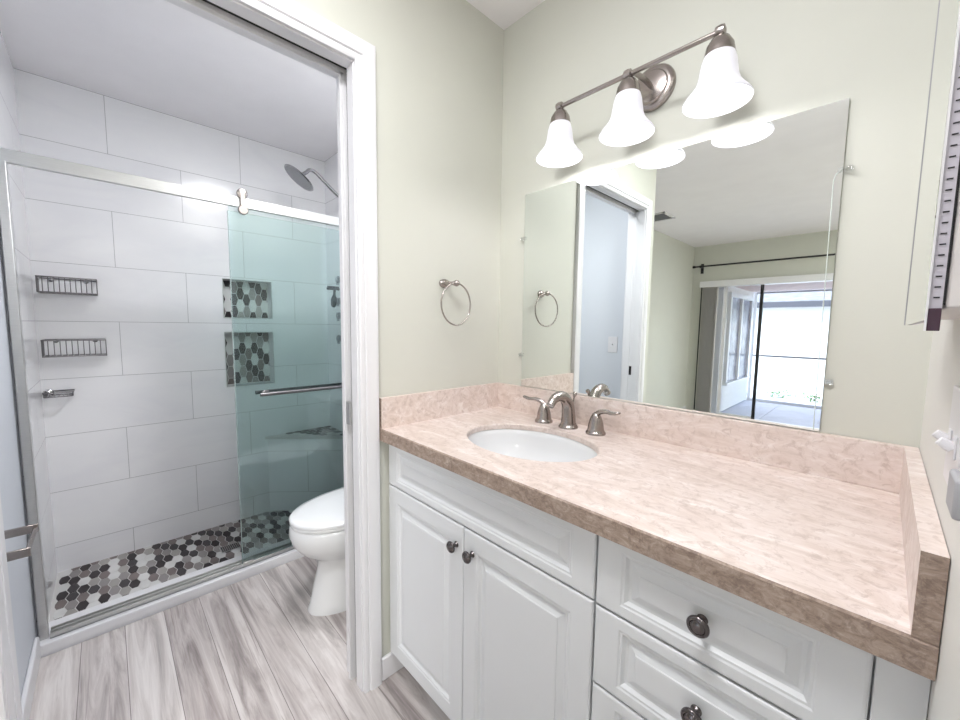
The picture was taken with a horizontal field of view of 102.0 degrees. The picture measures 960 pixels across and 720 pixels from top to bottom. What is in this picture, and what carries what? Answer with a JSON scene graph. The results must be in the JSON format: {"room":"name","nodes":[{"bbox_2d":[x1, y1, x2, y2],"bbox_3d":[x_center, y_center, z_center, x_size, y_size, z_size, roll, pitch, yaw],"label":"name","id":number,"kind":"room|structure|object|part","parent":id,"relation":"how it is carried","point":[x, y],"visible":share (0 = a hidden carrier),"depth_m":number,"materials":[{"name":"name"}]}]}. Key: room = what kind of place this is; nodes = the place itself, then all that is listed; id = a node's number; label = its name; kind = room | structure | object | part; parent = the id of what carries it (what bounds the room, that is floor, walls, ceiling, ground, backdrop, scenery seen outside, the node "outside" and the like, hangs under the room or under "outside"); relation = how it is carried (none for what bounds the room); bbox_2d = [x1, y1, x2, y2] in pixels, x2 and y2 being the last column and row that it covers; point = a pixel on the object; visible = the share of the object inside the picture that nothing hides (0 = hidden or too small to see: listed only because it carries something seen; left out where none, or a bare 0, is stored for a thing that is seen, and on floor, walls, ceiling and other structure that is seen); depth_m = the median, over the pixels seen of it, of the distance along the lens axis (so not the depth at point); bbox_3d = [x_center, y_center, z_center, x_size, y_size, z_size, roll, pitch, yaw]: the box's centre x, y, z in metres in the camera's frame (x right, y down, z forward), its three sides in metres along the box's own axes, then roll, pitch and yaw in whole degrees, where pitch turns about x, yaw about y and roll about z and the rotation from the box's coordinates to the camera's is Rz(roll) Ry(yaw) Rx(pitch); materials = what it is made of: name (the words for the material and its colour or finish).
{"room":"bathroom","nodes":[
{"label":"bathroom","id":0,"kind":"room"},
{"bbox_2d":[0,32,56,696],"bbox_3d":[-1.716,-0.059,1.380,0.078,2.542,1.840,-4,7,-44],"label":"wall","id":1,"kind":"structure","parent":0,"point":[9,127],"depth_m":1.51,"materials":[{"name":"white tile"}]},
{"bbox_2d":[4,523,38,561],"bbox_3d":[-1.225,0.480,1.014,0.084,0.044,0.203,-4,7,-44],"label":"toilet paper holder","id":2,"kind":"object","parent":1,"relation":"attached to","point":[33,529],"visible":1,"depth_m":1.05,"materials":[{"name":"silver metal"}]},
{"bbox_3d":[-1.169,0.486,0.957,0.084,0.044,0.044,-4,7,-44],"label":"post","id":3,"kind":"part","parent":2,"relation":"part of","materials":[{"name":"silver metal"}]},
{"bbox_3d":[-1.280,0.475,1.071,0.084,0.044,0.044,-4,7,-44],"label":"post","id":4,"kind":"part","parent":2,"relation":"part of","materials":[{"name":"silver metal"}]},
{"bbox_2d":[21,637,40,719],"bbox_3d":[-1.363,1.098,1.153,0.014,0.085,0.818,-4,7,-44],"label":"baseboard","id":5,"kind":"structure","parent":1,"relation":"attached to","point":[29,685],"depth_m":1.29,"materials":[{"name":"white paint"}]},
{"bbox_2d":[48,510,293,621],"bbox_3d":[-1.441,1.107,2.270,1.427,0.060,0.610,-4,7,-44],"label":"floor","id":6,"kind":"structure","parent":0,"point":[60,611],"depth_m":2.09,"materials":[{"name":"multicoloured tile"}]},
{"bbox_2d":[219,542,240,552],"bbox_3d":[-1.435,1.078,2.238,0.100,0.004,0.070,-4,7,-44],"label":"shower drain","id":7,"kind":"object","parent":6,"relation":"on","point":[236,545],"visible":1,"depth_m":2.23,"materials":[{"name":"metal"}]},
{"bbox_2d":[265,426,343,510],"bbox_3d":[-1.165,0.781,2.668,0.445,0.526,0.383,-4,7,-44],"label":"shower bench","id":8,"kind":"object","parent":6,"relation":"on","point":[304,465],"visible":0.94,"depth_m":2.67,"materials":[{"name":"white tile"}]},
{"bbox_3d":[-1.161,0.530,2.644,0.445,0.018,0.378,-4,7,-44],"label":"seat","id":9,"kind":"part","parent":8,"relation":"part of","materials":[{"name":"white tile"}]},
{"bbox_2d":[14,68,329,572],"bbox_3d":[-1.668,-0.147,2.490,1.590,2.525,0.200,-4,7,-44],"label":"wall","id":10,"kind":"structure","parent":0,"point":[142,453],"depth_m":2.20,"materials":[{"name":"white tile"}]},
{"bbox_2d":[42,389,74,397],"bbox_3d":[-2.079,0.166,1.917,0.111,0.038,0.097,-4,7,-44],"label":"soap dish","id":11,"kind":"object","parent":10,"relation":"attached to","point":[48,393],"visible":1,"depth_m":1.92,"materials":[{"name":"silver metal"}]},
{"bbox_2d":[35,275,97,295],"bbox_3d":[-2.020,-0.363,1.907,0.206,0.078,0.117,-4,7,-44],"label":"wire basket","id":12,"kind":"object","parent":10,"relation":"attached to","point":[85,280],"visible":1,"depth_m":1.88,"materials":[{"name":"silver metal"}]},
{"bbox_2d":[40,338,106,357],"bbox_3d":[-2.017,-0.063,1.940,0.224,0.085,0.117,-4,7,-44],"label":"wire basket","id":13,"kind":"object","parent":10,"relation":"attached to","point":[94,340],"visible":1,"depth_m":1.91,"materials":[{"name":"silver metal"}]},
{"bbox_2d":[222,278,272,318],"bbox_3d":[-1.518,-0.392,2.528,0.280,0.246,0.087,-4,7,-44],"label":"shower niche","id":14,"kind":"object","parent":10,"relation":"attached to","point":[249,299],"depth_m":2.56,"materials":[{"name":"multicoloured tile"}]},
{"bbox_2d":[224,332,274,386],"bbox_3d":[-1.523,-0.012,2.562,0.280,0.348,0.087,-4,7,-44],"label":"shower niche","id":15,"kind":"object","parent":10,"relation":"attached to","point":[251,349],"depth_m":2.59,"materials":[{"name":"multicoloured tile"}]},
{"bbox_2d":[29,557,449,719],"bbox_3d":[-0.999,1.367,-0.795,5.320,0.100,4.140,-4,7,-44],"label":"floor","id":16,"kind":"structure","parent":0,"point":[252,648],"depth_m":1.41,"materials":[{"name":"grey wood"}]},
{"bbox_2d":[38,538,303,657],"bbox_3d":[-1.189,1.098,2.000,1.435,0.142,0.155,-4,7,-44],"label":"shower curb","id":17,"kind":"object","parent":16,"relation":"on","point":[48,646],"depth_m":1.72,"materials":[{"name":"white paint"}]},
{"bbox_2d":[0,147,338,640],"bbox_3d":[-1.159,0.132,1.896,1.435,1.801,0.054,-4,7,-44],"label":"shower door frame","id":18,"kind":"structure","parent":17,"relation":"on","point":[7,156],"depth_m":1.47,"materials":[{"name":"metal"}]},
{"bbox_3d":[-1.663,0.189,1.417,0.024,1.758,0.035,-4,7,-44],"label":"wall post","id":19,"kind":"part","parent":18,"relation":"part of","materials":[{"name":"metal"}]},
{"bbox_3d":[-1.148,-0.742,1.820,1.435,0.046,0.020,-4,7,-44],"label":"rail","id":20,"kind":"part","parent":18,"relation":"part of","materials":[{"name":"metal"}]},
{"bbox_2d":[227,188,341,565],"bbox_3d":[-0.911,0.095,2.110,0.728,1.834,0.102,-4,7,-44],"label":"shower door","id":21,"kind":"structure","parent":18,"relation":"hanging from","point":[241,193],"depth_m":1.93,"materials":[{"name":"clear glass"}]},
{"bbox_3d":[-0.902,0.153,2.125,0.560,0.032,0.102,-4,7,-44],"label":"towel bar handle","id":22,"kind":"part","parent":21,"relation":"part of","materials":[{"name":"silver metal"}]},
{"bbox_2d":[289,487,345,615],"bbox_3d":[-0.539,0.705,1.853,0.690,0.768,0.420,-4,7,-44],"label":"toilet","id":23,"kind":"object","parent":16,"relation":"on","point":[317,526],"visible":0.2,"depth_m":1.68,"materials":[{"name":"white ceramic"}]},
{"bbox_3d":[-0.588,0.683,1.804,0.546,0.018,0.372,-4,7,-44],"label":"seat","id":24,"kind":"part","parent":23,"relation":"part of","materials":[{"name":"white ceramic"}]},
{"bbox_3d":[-0.588,0.661,1.802,0.549,0.025,0.376,-4,7,-44],"label":"lid","id":25,"kind":"part","parent":23,"relation":"part of","materials":[{"name":"white ceramic"}]},
{"bbox_3d":[-0.567,0.890,1.845,0.620,0.400,0.374,-4,7,-44],"label":"bowl","id":26,"kind":"part","parent":23,"relation":"part of","materials":[{"name":"white ceramic"}]},
{"bbox_2d":[389,445,931,719],"bbox_3d":[0.285,0.731,1.102,0.573,0.868,1.215,-4,7,-44],"label":"vanity cabinet","id":27,"kind":"object","parent":16,"relation":"on","point":[503,607],"visible":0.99,"depth_m":0.81,"materials":[{"name":"white paint"}]},
{"bbox_3d":[-0.176,0.743,1.223,0.018,0.612,0.384,-4,7,-44],"label":"door","id":28,"kind":"part","parent":27,"relation":"part of","materials":[{"name":"white paint"}]},
{"bbox_3d":[-0.075,0.511,1.067,0.029,0.032,0.032,-4,7,-44],"label":"knob","id":29,"kind":"part","parent":27,"relation":"part of","materials":[{"name":"grey metal"}]},
{"bbox_3d":[-0.030,0.515,1.020,0.029,0.032,0.032,-4,7,-44],"label":"knob","id":30,"kind":"part","parent":27,"relation":"part of","materials":[{"name":"grey metal"}]},
{"bbox_3d":[-0.036,0.375,1.049,0.018,0.146,0.775,-4,7,-44],"label":"false drawer","id":31,"kind":"part","parent":27,"relation":"part of","materials":[{"name":"white paint"}]},
{"bbox_3d":[0.093,0.771,0.944,0.018,0.612,0.388,-4,7,-44],"label":"door","id":32,"kind":"part","parent":27,"relation":"part of","materials":[{"name":"white paint"}]},
{"bbox_3d":[0.362,0.746,0.661,0.018,0.168,0.378,-4,7,-44],"label":"drawer","id":33,"kind":"part","parent":27,"relation":"part of","materials":[{"name":"white paint"}]},
{"bbox_2d":[379,382,949,680],"bbox_3d":[0.291,0.226,1.060,0.577,0.142,1.217,-4,7,-44],"label":"countertop","id":34,"kind":"structure","parent":27,"relation":"on","point":[841,538],"depth_m":0.79,"materials":[{"name":"stone"}]},
{"bbox_2d":[468,429,596,461],"bbox_3d":[0.148,0.343,1.198,0.356,0.159,0.475,-4,7,-44],"label":"sink","id":35,"kind":"object","parent":34,"relation":"in","point":[523,444],"visible":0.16,"depth_m":1.35,"materials":[{"name":"white ceramic"}]},
{"bbox_2d":[523,391,620,435],"bbox_3d":[0.278,0.169,1.310,0.162,0.132,0.382,-4,7,-44],"label":"faucet","id":36,"kind":"object","parent":34,"relation":"on","point":[595,427],"visible":1,"depth_m":1.31,"materials":[{"name":"silver metal"}]},
{"bbox_3d":[0.202,0.154,1.434,0.098,0.037,0.023,4,6,37],"label":"lever","id":37,"kind":"part","parent":36,"relation":"part of","materials":[{"name":"silver metal"}]},
{"bbox_3d":[0.233,0.189,1.413,0.064,0.072,0.064,-4,7,-44],"label":"handle","id":38,"kind":"part","parent":36,"relation":"part of","materials":[{"name":"silver metal"}]},
{"bbox_3d":[0.274,0.169,1.306,0.152,0.132,0.066,-4,7,-44],"label":"spout","id":39,"kind":"part","parent":36,"relation":"part of","materials":[{"name":"silver metal"}]},
{"bbox_3d":[0.377,0.204,1.264,0.064,0.072,0.064,-4,7,-44],"label":"handle","id":40,"kind":"part","parent":36,"relation":"part of","materials":[{"name":"silver metal"}]},
{"bbox_3d":[0.400,0.175,1.230,0.023,0.037,0.098,-3,6,-34],"label":"lever","id":41,"kind":"part","parent":36,"relation":"part of","materials":[{"name":"silver metal"}]},
{"bbox_3d":[0.347,0.579,0.632,0.029,0.034,0.034,-4,7,-44],"label":"knob","id":42,"kind":"part","parent":27,"relation":"part of","materials":[{"name":"grey metal"}]},
{"bbox_3d":[0.364,0.578,0.646,0.018,0.162,0.378,-4,7,-44],"label":"drawer","id":43,"kind":"part","parent":27,"relation":"part of","materials":[{"name":"white paint"}]},
{"bbox_3d":[0.349,0.420,0.618,0.029,0.034,0.034,-4,7,-44],"label":"knob","id":44,"kind":"part","parent":27,"relation":"part of","materials":[{"name":"grey metal"}]},
{"bbox_3d":[0.366,0.419,0.632,0.018,0.150,0.378,-4,7,-44],"label":"drawer","id":45,"kind":"part","parent":27,"relation":"part of","materials":[{"name":"white paint"}]},
{"bbox_3d":[0.119,0.690,0.939,0.018,0.764,1.213,-4,7,-44],"label":"frame","id":46,"kind":"part","parent":27,"relation":"part of","materials":[{"name":"white paint"}]},
{"bbox_2d":[0,0,544,160],"bbox_3d":[-1.275,-1.180,-0.683,5.340,0.137,5.250,-4,7,-44],"label":"ceiling","id":47,"kind":"structure","parent":0,"point":[162,56],"depth_m":1.75,"materials":[{"name":"white paint"}]},
{"bbox_2d":[293,0,503,656],"bbox_3d":[-0.513,-0.076,1.180,1.540,2.442,0.110,-4,7,-44],"label":"wall","id":48,"kind":"structure","parent":0,"point":[439,63],"depth_m":1.38,"materials":[{"name":"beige paint"}]},
{"bbox_2d":[0,561,15,719],"bbox_3d":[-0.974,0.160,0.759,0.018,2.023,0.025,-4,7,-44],"label":"pocket door","id":49,"kind":"structure","parent":48,"relation":"in","point":[0,561],"depth_m":0.81,"materials":[{"name":"white paint"}]},
{"bbox_2d":[0,0,381,719],"bbox_3d":[-0.700,0.132,1.024,0.787,2.050,0.115,-4,7,-44],"label":"trim","id":50,"kind":"structure","parent":48,"relation":"attached to","point":[346,167],"depth_m":1.21,"materials":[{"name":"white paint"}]},
{"bbox_2d":[346,401,351,424],"bbox_3d":[-0.431,0.175,1.284,0.012,0.075,0.025,-4,7,-44],"label":"strike plate","id":51,"kind":"object","parent":48,"relation":"attached to","point":[348,403],"visible":1,"depth_m":1.28,"materials":[{"name":"metal"}]},
{"bbox_2d":[382,652,403,680],"bbox_3d":[-0.146,1.078,1.564,0.560,0.085,0.014,-4,7,-44],"label":"baseboard","id":52,"kind":"structure","parent":48,"relation":"attached to","point":[391,664],"depth_m":1.39,"materials":[{"name":"white paint"}]},
{"bbox_2d":[439,279,470,325],"bbox_3d":[-0.100,-0.214,1.444,0.158,0.173,0.062,-4,7,-44],"label":"towel ring","id":53,"kind":"object","parent":48,"relation":"attached to","point":[444,283],"visible":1,"depth_m":1.43,"materials":[{"name":"silver metal"}]},
{"bbox_2d":[324,0,938,448],"bbox_3d":[0.007,-0.075,1.814,0.155,2.542,3.100,-4,7,-44],"label":"wall","id":54,"kind":"structure","parent":0,"point":[797,56],"depth_m":0.93,"materials":[{"name":"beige paint"}]},
{"bbox_2d":[284,164,338,197],"bbox_3d":[-1.004,-1.083,2.410,0.383,0.181,0.193,-4,7,-44],"label":"shower","id":55,"kind":"object","parent":54,"relation":"attached to","point":[299,177],"visible":0.94,"depth_m":2.35,"materials":[{"name":"silver metal"}]},
{"bbox_3d":[-0.973,-1.085,2.439,0.297,0.181,0.052,-4,7,-44],"label":"shower arm","id":56,"kind":"part","parent":55,"relation":"part of","materials":[{"name":"silver metal"}]},
{"bbox_2d":[335,276,339,284],"bbox_3d":[-0.907,-0.525,2.559,0.088,0.065,0.060,-4,7,-44],"label":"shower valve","id":57,"kind":"object","parent":54,"relation":"attached to","point":[337,278],"visible":0.45,"depth_m":2.53,"materials":[{"name":"silver metal"}]},
{"bbox_2d":[336,335,340,343],"bbox_3d":[-0.912,-0.142,2.592,0.088,0.065,0.060,-4,7,-44],"label":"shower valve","id":58,"kind":"object","parent":54,"relation":"attached to","point":[338,337],"visible":0.38,"depth_m":2.56,"materials":[{"name":"silver metal"}]},
{"bbox_2d":[336,312,340,320],"bbox_3d":[-0.910,-0.291,2.579,0.088,0.065,0.060,-4,7,-44],"label":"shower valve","id":59,"kind":"object","parent":54,"relation":"attached to","point":[338,314],"visible":0.49,"depth_m":2.55,"materials":[{"name":"silver metal"}]},
{"bbox_2d":[536,23,753,167],"bbox_3d":[0.434,-0.755,1.111,0.199,0.230,0.603,-4,7,-44],"label":"vanity light","id":60,"kind":"object","parent":54,"relation":"attached to","point":[720,89],"visible":1,"depth_m":1.06,"materials":[{"name":"white glass"}]},
{"bbox_3d":[0.259,-0.711,1.262,0.149,0.112,0.149,-4,7,-44],"label":"lamp shade","id":61,"kind":"part","parent":60,"relation":"part of","materials":[{"name":"white glass"}]},
{"bbox_3d":[0.416,-0.695,1.099,0.149,0.112,0.149,-4,7,-44],"label":"lamp shade","id":62,"kind":"part","parent":60,"relation":"part of","materials":[{"name":"white glass"}]},
{"bbox_3d":[0.466,-0.804,1.113,0.103,0.020,0.017,-4,7,-41],"label":"arm","id":63,"kind":"part","parent":60,"relation":"part of","materials":[{"name":"silver metal"}]},
{"bbox_3d":[0.573,-0.679,0.936,0.149,0.112,0.149,-4,7,-44],"label":"lamp shade","id":64,"kind":"part","parent":60,"relation":"part of","materials":[{"name":"white glass"}]},
{"bbox_2d":[518,98,852,430],"bbox_3d":[0.492,-0.238,1.223,0.012,0.754,0.955,-4,7,-44],"label":"wall mirror","id":65,"kind":"object","parent":54,"relation":"attached to","point":[698,277],"visible":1,"depth_m":1.09,"materials":[{"name":"silver glass"}]},
{"bbox_2d":[496,382,918,493],"bbox_3d":[0.493,0.191,1.251,0.018,0.102,1.217,-4,7,-44],"label":"backsplash","id":66,"kind":"structure","parent":54,"relation":"attached to","point":[868,463],"depth_m":1.02,"materials":[{"name":"stone"}]},
{"bbox_3d":[-0.909,-0.386,2.571,0.088,0.065,0.060,-4,7,-44],"label":"shower valve","id":67,"kind":"object","parent":54,"relation":"attached to","visible":0},
{"bbox_2d":[327,286,339,307],"bbox_3d":[-0.938,-0.403,2.483,0.080,0.134,0.038,-4,7,-44],"label":"squeegee","id":68,"kind":"object","parent":67,"relation":"hanging from","point":[334,288],"visible":1,"depth_m":2.48,"materials":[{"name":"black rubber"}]},
{"bbox_3d":[-0.936,-0.458,2.478,0.080,0.024,0.015,-4,7,-44],"label":"blade","id":69,"kind":"part","parent":68,"relation":"part of","materials":[{"name":"black rubber"}]},
{"bbox_3d":[-0.935,-0.393,2.487,0.038,0.113,0.038,-4,7,-44],"label":"handle","id":70,"kind":"part","parent":68,"relation":"part of","materials":[{"name":"black rubber"}]},
{"bbox_2d":[919,318,959,719],"bbox_3d":[0.390,0.021,0.202,1.840,2.442,0.120,-4,7,-44],"label":"wall","id":71,"kind":"structure","parent":0,"point":[944,363],"depth_m":0.50,"materials":[{"name":"white paint"}]},
{"bbox_2d":[904,0,959,330],"bbox_3d":[0.518,-0.477,0.393,0.442,0.894,0.048,-4,7,-44],"label":"medicine cabinet","id":72,"kind":"object","parent":71,"relation":"attached to","point":[933,294],"visible":1,"depth_m":0.30,"materials":[{"name":"mirror"}]},
{"bbox_2d":[932,385,959,485],"bbox_3d":[0.537,0.090,0.448,0.115,0.115,0.019,-4,7,-44],"label":"light switch","id":73,"kind":"object","parent":71,"relation":"attached to","point":[950,442],"visible":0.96,"depth_m":0.44,"materials":[{"name":"white plastic"}]},
{"bbox_3d":[0.542,0.091,0.443,0.115,0.115,0.004,-4,7,-44],"label":"plate","id":74,"kind":"part","parent":73,"relation":"part of","materials":[{"name":"white plastic"}]},
{"bbox_2d":[946,469,959,520],"bbox_3d":[0.460,0.096,0.369,0.075,0.115,0.012,-4,7,-44],"label":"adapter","id":75,"kind":"object","parent":71,"relation":"attached to","point":[953,489],"visible":1,"depth_m":0.36,"materials":[{"name":"white plastic"}]}
]}

